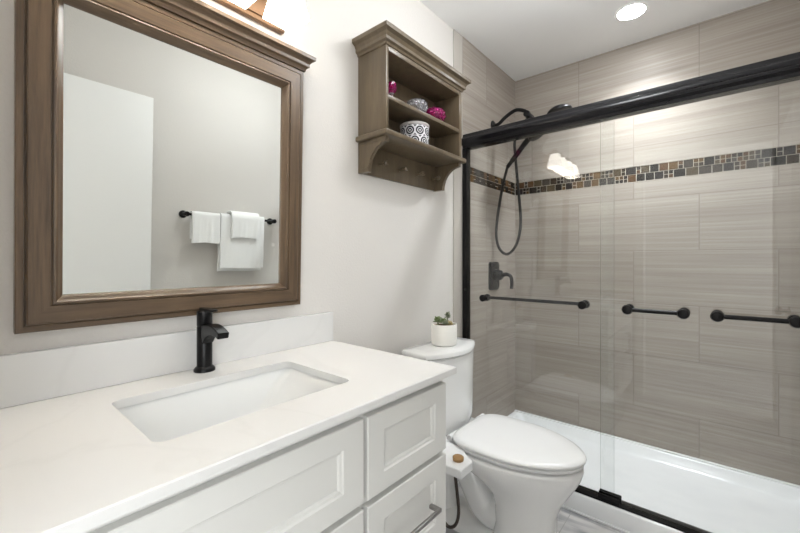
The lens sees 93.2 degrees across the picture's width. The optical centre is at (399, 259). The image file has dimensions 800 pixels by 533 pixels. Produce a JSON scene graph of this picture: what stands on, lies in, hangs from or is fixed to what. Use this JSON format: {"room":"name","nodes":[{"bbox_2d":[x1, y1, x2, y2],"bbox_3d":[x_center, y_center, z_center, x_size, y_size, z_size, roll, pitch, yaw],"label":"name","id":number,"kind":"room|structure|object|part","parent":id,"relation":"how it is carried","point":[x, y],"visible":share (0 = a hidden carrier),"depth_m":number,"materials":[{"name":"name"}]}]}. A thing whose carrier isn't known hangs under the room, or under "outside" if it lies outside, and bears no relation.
{"room":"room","nodes":[
{"label":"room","id":0,"kind":"room"},
{"bbox_2d":[0,0,514,417],"bbox_3d":[-0.046,-0.059,1.774,0.108,2.448,2.781,0,0,40],"label":"wall","id":1,"kind":"structure","parent":0,"point":[377,253],"depth_m":1.60,"materials":[{"name":"white paint"}]},
{"bbox_2d":[13,0,315,333],"bbox_3d":[-0.561,-0.271,1.038,0.057,0.850,0.752,2,1,40],"label":"wall mirror","id":2,"kind":"object","parent":1,"relation":"attached to","point":[158,144],"visible":1,"depth_m":0.97,"materials":[{"name":"brown wood"}]},
{"bbox_3d":[-0.576,0.115,1.051,0.036,0.076,0.696,2,1,40],"label":"rail","id":3,"kind":"part","parent":2,"relation":"part of","materials":[{"name":"brown wood"}]},
{"bbox_2d":[63,3,280,293],"bbox_3d":[-0.578,-0.246,1.052,0.010,0.655,0.552,2,1,40],"label":"mirror glass","id":4,"kind":"object","parent":2,"relation":"on","point":[172,148],"depth_m":0.99,"materials":[{"name":"white"}]},
{"bbox_3d":[-0.563,-0.607,1.039,0.036,0.076,0.696,2,1,40],"label":"rail","id":5,"kind":"part","parent":2,"relation":"part of","materials":[{"name":"brown wood"}]},
{"bbox_3d":[-0.553,-0.671,1.032,0.057,0.051,0.752,2,1,40],"label":"crown moulding","id":6,"kind":"part","parent":2,"relation":"part of","materials":[{"name":"brown wood"}]},
{"bbox_2d":[0,312,332,408],"bbox_3d":[-0.581,0.250,1.059,0.020,0.107,0.991,0,0,40],"label":"backsplash","id":7,"kind":"structure","parent":1,"relation":"attached to","point":[38,375],"depth_m":0.94,"materials":[{"name":"white stone"}]},
{"bbox_2d":[213,0,309,34],"bbox_3d":[-0.527,-0.826,1.013,0.161,0.158,0.575,0,0,40],"label":"vanity light","id":8,"kind":"object","parent":1,"relation":"attached to","point":[278,16],"visible":1,"depth_m":1.18,"materials":[{"name":"white glass"}]},
{"bbox_3d":[-0.455,-0.802,1.054,0.104,0.110,0.104,0,0,40],"label":"lamp shade","id":9,"kind":"part","parent":8,"relation":"part of","materials":[{"name":"white glass"}]},
{"bbox_3d":[-0.353,-0.807,1.174,0.056,0.080,0.056,0,0,40],"label":"bulb","id":10,"kind":"part","parent":8,"relation":"part of","materials":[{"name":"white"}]},
{"bbox_3d":[-0.353,-0.802,1.174,0.104,0.110,0.104,0,0,40],"label":"lamp shade","id":11,"kind":"part","parent":8,"relation":"part of","materials":[{"name":"white glass"}]},
{"bbox_2d":[352,20,470,191],"bbox_3d":[0.080,-0.625,1.703,0.190,0.540,0.622,0,0,40],"label":"wall shelf","id":12,"kind":"object","parent":1,"relation":"attached to","point":[385,53],"visible":1,"depth_m":1.64,"materials":[{"name":"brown wood"}]},
{"bbox_3d":[-0.108,-0.667,1.509,0.156,0.329,0.014,0,0,40],"label":"panel","id":13,"kind":"part","parent":12,"relation":"part of","materials":[{"name":"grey wood"}]},
{"bbox_2d":[388,81,396,95],"bbox_3d":[-0.035,-0.684,1.554,0.044,0.082,0.045,0,0,40],"label":"candle holder","id":14,"kind":"object","parent":12,"relation":"on","point":[392,88],"visible":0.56,"depth_m":1.54,"materials":[{"name":"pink glass"}]},
{"bbox_3d":[0.008,-0.594,1.759,0.009,0.474,0.518,0,0,40],"label":"panel","id":15,"kind":"part","parent":12,"relation":"part of","materials":[{"name":"brown wood"}]},
{"bbox_3d":[0.080,-0.863,1.703,0.190,0.064,0.622,0,0,40],"label":"crown moulding","id":16,"kind":"part","parent":12,"relation":"part of","materials":[{"name":"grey wood"}]},
{"bbox_2d":[400,121,428,143],"bbox_3d":[0.065,-0.552,1.692,0.132,0.099,0.132,0,0,40],"label":"canister","id":17,"kind":"object","parent":12,"relation":"on","point":[418,130],"visible":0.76,"depth_m":1.64,"materials":[{"name":"grey ceramic"}]},
{"bbox_3d":[0.065,-0.595,1.692,0.132,0.014,0.132,0,0,40],"label":"lid","id":18,"kind":"part","parent":17,"relation":"part of","materials":[{"name":"grey ceramic"}]},
{"bbox_2d":[407,98,427,112],"bbox_3d":[0.074,-0.671,1.678,0.104,0.056,0.104,0,0,40],"label":"decorative ball","id":19,"kind":"object","parent":12,"relation":"on","point":[420,104],"visible":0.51,"depth_m":1.64,"materials":[{"name":"silver glass"}]},
{"bbox_3d":[0.068,-0.821,1.708,0.147,0.020,0.517,0,0,40],"label":"rail","id":20,"kind":"part","parent":12,"relation":"part of","materials":[{"name":"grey wood"}]},
{"bbox_3d":[0.067,-0.634,1.708,0.146,0.017,0.517,0,0,40],"label":"shelf","id":21,"kind":"part","parent":12,"relation":"part of","materials":[{"name":"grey wood"}]},
{"bbox_2d":[426,107,445,120],"bbox_3d":[0.163,-0.673,1.782,0.109,0.059,0.109,0,0,40],"label":"decorative ball","id":22,"kind":"object","parent":12,"relation":"on","point":[436,112],"visible":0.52,"depth_m":1.74,"materials":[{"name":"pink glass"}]},
{"bbox_3d":[0.239,-0.667,1.917,0.156,0.329,0.022,0,0,40],"label":"panel","id":23,"kind":"part","parent":12,"relation":"part of","materials":[{"name":"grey wood"}]},
{"bbox_2d":[453,29,462,337],"bbox_3d":[0.327,-0.104,2.135,0.008,2.358,0.094,0,0,40],"label":"trim","id":24,"kind":"structure","parent":1,"relation":"attached to","point":[457,38],"depth_m":2.12,"materials":[{"name":"grey tile"}]},
{"bbox_2d":[470,167,514,194],"bbox_3d":[0.591,-0.507,2.446,0.006,0.089,0.714,0,0,40],"label":"trim","id":25,"kind":"structure","parent":1,"relation":"attached to","point":[476,176],"depth_m":2.43,"materials":[{"name":"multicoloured tile"}]},
{"bbox_2d":[488,262,513,289],"bbox_3d":[0.658,0.103,2.412,0.137,0.182,0.132,0,0,40],"label":"shower valve","id":26,"kind":"object","parent":1,"relation":"attached to","point":[494,274],"visible":1,"depth_m":2.41,"materials":[{"name":"black metal"}]},
{"bbox_3d":[0.611,0.103,2.452,0.013,0.182,0.132,0,0,40],"label":"plate","id":27,"kind":"part","parent":26,"relation":"part of","materials":[{"name":"black metal"}]},
{"bbox_3d":[0.678,0.130,2.394,0.082,0.102,0.026,0,0,40],"label":"lever","id":28,"kind":"part","parent":26,"relation":"part of","materials":[{"name":"black metal"}]},
{"bbox_2d":[491,104,572,254],"bbox_3d":[0.785,-0.486,2.292,0.486,0.916,0.152,0,0,40],"label":"shower head","id":29,"kind":"object","parent":1,"relation":"attached to","point":[526,113],"visible":0.66,"depth_m":2.34},
{"bbox_3d":[0.697,-0.901,2.375,0.238,0.086,0.023,0,0,40],"label":"shower arm","id":30,"kind":"part","parent":29,"relation":"part of","materials":[{"name":"black metal"}]},
{"bbox_2d":[469,118,613,492],"bbox_3d":[0.693,0.216,1.945,0.732,1.699,0.078,0,0,40],"label":"shower door","id":31,"kind":"structure","parent":1,"relation":"attached to","point":[584,304],"depth_m":2.02,"materials":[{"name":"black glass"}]},
{"bbox_3d":[0.878,0.212,1.801,0.042,0.042,0.057,0,0,40],"label":"post","id":32,"kind":"part","parent":31,"relation":"part of","materials":[{"name":"black metal"}]},
{"bbox_2d":[462,52,799,532],"bbox_3d":[0.942,0.179,1.692,1.502,1.800,0.073,0,0,40],"label":"shower door frame","id":33,"kind":"object","parent":1,"relation":"attached to","point":[786,66],"visible":0.83,"depth_m":1.64,"materials":[{"name":"black metal"}]},
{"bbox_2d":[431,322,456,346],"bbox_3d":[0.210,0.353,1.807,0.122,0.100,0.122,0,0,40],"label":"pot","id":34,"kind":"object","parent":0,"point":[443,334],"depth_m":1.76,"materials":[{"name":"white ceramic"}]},
{"bbox_2d":[443,441,472,528],"bbox_3d":[0.226,0.881,1.661,0.380,0.272,0.549,0,0,40],"label":"bidet attachment","id":35,"kind":"object","parent":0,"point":[458,464],"visible":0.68,"depth_m":1.41,"materials":[{"name":"white plastic"}]},
{"bbox_3d":[0.208,0.775,1.473,0.162,0.031,0.157,0,0,40],"label":"control arm","id":36,"kind":"part","parent":35,"relation":"part of","materials":[{"name":"white plastic"}]},
{"bbox_3d":[0.221,0.752,1.436,0.042,0.014,0.042,0,0,40],"label":"knob","id":37,"kind":"part","parent":35,"relation":"part of","materials":[{"name":"brown wood"}]},
{"bbox_2d":[446,481,623,532],"bbox_3d":[0.072,1.205,0.570,2.950,0.080,4.461,0,0,40],"label":"floor","id":38,"kind":"structure","parent":0,"point":[569,521],"depth_m":1.66,"materials":[{"name":"tile"}]},
{"bbox_2d":[84,379,445,532],"bbox_3d":[-0.369,0.744,0.875,0.576,0.842,0.964,0,0,40],"label":"vanity cabinet","id":39,"kind":"object","parent":38,"relation":"on","point":[381,469],"visible":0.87,"depth_m":0.78,"materials":[{"name":"white paint"}]},
{"bbox_3d":[-0.285,0.439,0.596,0.018,0.184,0.617,0,0,40],"label":"drawer","id":40,"kind":"part","parent":39,"relation":"part of","materials":[{"name":"white paint"}]},
{"bbox_2d":[0,312,456,532],"bbox_3d":[-0.374,0.318,0.883,0.563,0.241,0.991,0,0,40],"label":"countertop","id":41,"kind":"structure","parent":39,"relation":"on","point":[92,435],"depth_m":0.81,"materials":[{"name":"white stone"}]},
{"bbox_2d":[193,307,228,372],"bbox_3d":[-0.504,0.217,1.012,0.142,0.172,0.054,0,0,40],"label":"bathroom faucet","id":42,"kind":"object","parent":41,"relation":"on","point":[207,331],"visible":1,"depth_m":1.02,"materials":[{"name":"black metal"}]},
{"bbox_3d":[-0.519,0.135,1.025,0.076,0.006,0.018,0,0,40],"label":"lever","id":43,"kind":"part","parent":42,"relation":"part of","materials":[{"name":"black metal"}]},
{"bbox_3d":[-0.495,0.198,1.004,0.118,0.053,0.029,0,0,40],"label":"spout","id":44,"kind":"part","parent":42,"relation":"part of","materials":[{"name":"black metal"}]},
{"bbox_2d":[117,368,339,441],"bbox_3d":[-0.371,0.381,0.881,0.328,0.115,0.476,0,0,40],"label":"basin","id":45,"kind":"object","parent":41,"relation":"in","point":[175,413],"depth_m":0.97,"materials":[{"name":"white ceramic"}]},
{"bbox_3d":[-0.184,0.795,0.715,0.018,0.500,0.304,0,0,40],"label":"door","id":46,"kind":"part","parent":39,"relation":"part of","materials":[{"name":"white paint"}]},
{"bbox_3d":[0.023,0.659,0.958,0.018,0.225,0.310,0,0,40],"label":"drawer","id":47,"kind":"part","parent":39,"relation":"part of","materials":[{"name":"white paint"}]},
{"bbox_3d":[0.023,0.440,0.958,0.018,0.186,0.310,0,0,40],"label":"drawer","id":48,"kind":"part","parent":39,"relation":"part of","materials":[{"name":"white paint"}]},
{"bbox_3d":[0.046,0.657,0.944,0.034,0.010,0.160,0,0,40],"label":"handle","id":49,"kind":"part","parent":39,"relation":"part of","materials":[{"name":"silver metal"}]},
{"bbox_2d":[402,337,586,532],"bbox_3d":[0.407,0.784,1.624,0.724,0.760,0.414,0,0,40],"label":"toilet","id":50,"kind":"object","parent":38,"relation":"on","point":[523,473],"visible":0.83,"depth_m":1.51,"materials":[{"name":"white ceramic"}]},
{"bbox_3d":[0.215,0.417,1.788,0.218,0.028,0.414,0,0,40],"label":"tank lid","id":51,"kind":"part","parent":50,"relation":"part of","materials":[{"name":"white ceramic"}]},
{"bbox_2d":[431,311,456,346],"bbox_3d":[0.210,0.325,1.807,0.122,0.156,0.122,0,0,40],"label":"potted succulent","id":52,"kind":"object","parent":50,"relation":"on","point":[443,331],"visible":1,"depth_m":1.76,"materials":[{"name":"white ceramic"}]},
{"bbox_3d":[0.214,0.606,1.788,0.202,0.346,0.406,0,0,40],"label":"tank","id":53,"kind":"part","parent":50,"relation":"part of","materials":[{"name":"white ceramic"}]},
{"bbox_3d":[0.495,0.763,1.549,0.480,0.017,0.374,0,0,40],"label":"seat","id":54,"kind":"part","parent":50,"relation":"part of","materials":[{"name":"white plastic"}]},
{"bbox_3d":[0.494,0.741,1.550,0.497,0.026,0.384,0,0,40],"label":"lid","id":55,"kind":"part","parent":50,"relation":"part of","materials":[{"name":"white plastic"}]},
{"bbox_2d":[508,409,799,532],"bbox_3d":[1.155,1.119,1.941,1.502,0.093,0.756,0,0,40],"label":"shower tray","id":56,"kind":"object","parent":38,"relation":"on","point":[709,496],"visible":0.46,"depth_m":1.85,"materials":[{"name":"white ceramic"}]},
{"bbox_2d":[419,0,768,80],"bbox_3d":[0.072,-1.323,0.570,2.950,0.080,4.461,0,0,40],"label":"ceiling","id":57,"kind":"structure","parent":0,"point":[523,38],"depth_m":2.06,"materials":[{"name":"white paint"}]},
{"bbox_2d":[615,2,647,20],"bbox_3d":[1.195,-1.281,1.954,0.148,0.004,0.148,0,0,40],"label":"recessed light","id":58,"kind":"object","parent":57,"relation":"in","point":[631,11],"visible":1,"depth_m":1.95,"materials":[{"name":"white paint"}]},
{"bbox_2d":[515,0,799,484],"bbox_3d":[1.403,-0.102,2.232,1.504,2.363,0.008,0,0,40],"label":"wall","id":59,"kind":"structure","parent":0,"point":[726,392],"depth_m":2.12,"materials":[{"name":"beige tile"}]},
{"bbox_2d":[516,144,799,194],"bbox_3d":[1.404,-0.507,2.233,1.501,0.089,0.006,0,0,40],"label":"trim","id":60,"kind":"structure","parent":59,"relation":"attached to","point":[784,155],"depth_m":2.12,"materials":[{"name":"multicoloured tile"}]},
{"bbox_2d":[600,76,799,532],"bbox_3d":[1.180,0.216,1.444,0.758,1.699,0.078,0,0,40],"label":"shower door","id":61,"kind":"structure","parent":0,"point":[793,321],"depth_m":1.49,"materials":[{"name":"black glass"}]},
{"bbox_3d":[0.970,0.210,1.609,0.042,0.042,0.057,0,0,40],"label":"post","id":62,"kind":"part","parent":61,"relation":"part of","materials":[{"name":"black metal"}]},
{"bbox_3d":[1.114,0.210,1.486,0.042,0.042,0.057,0,0,40],"label":"post","id":63,"kind":"part","parent":61,"relation":"part of","materials":[{"name":"black metal"}]},
{"bbox_3d":[1.192,0.210,1.420,0.042,0.042,0.057,0,0,40],"label":"post","id":64,"kind":"part","parent":61,"relation":"part of","materials":[{"name":"black metal"}]},
{"bbox_3d":[1.349,0.210,1.286,0.042,0.042,0.057,0,0,40],"label":"post","id":65,"kind":"part","parent":61,"relation":"part of","materials":[{"name":"black metal"}]}
]}

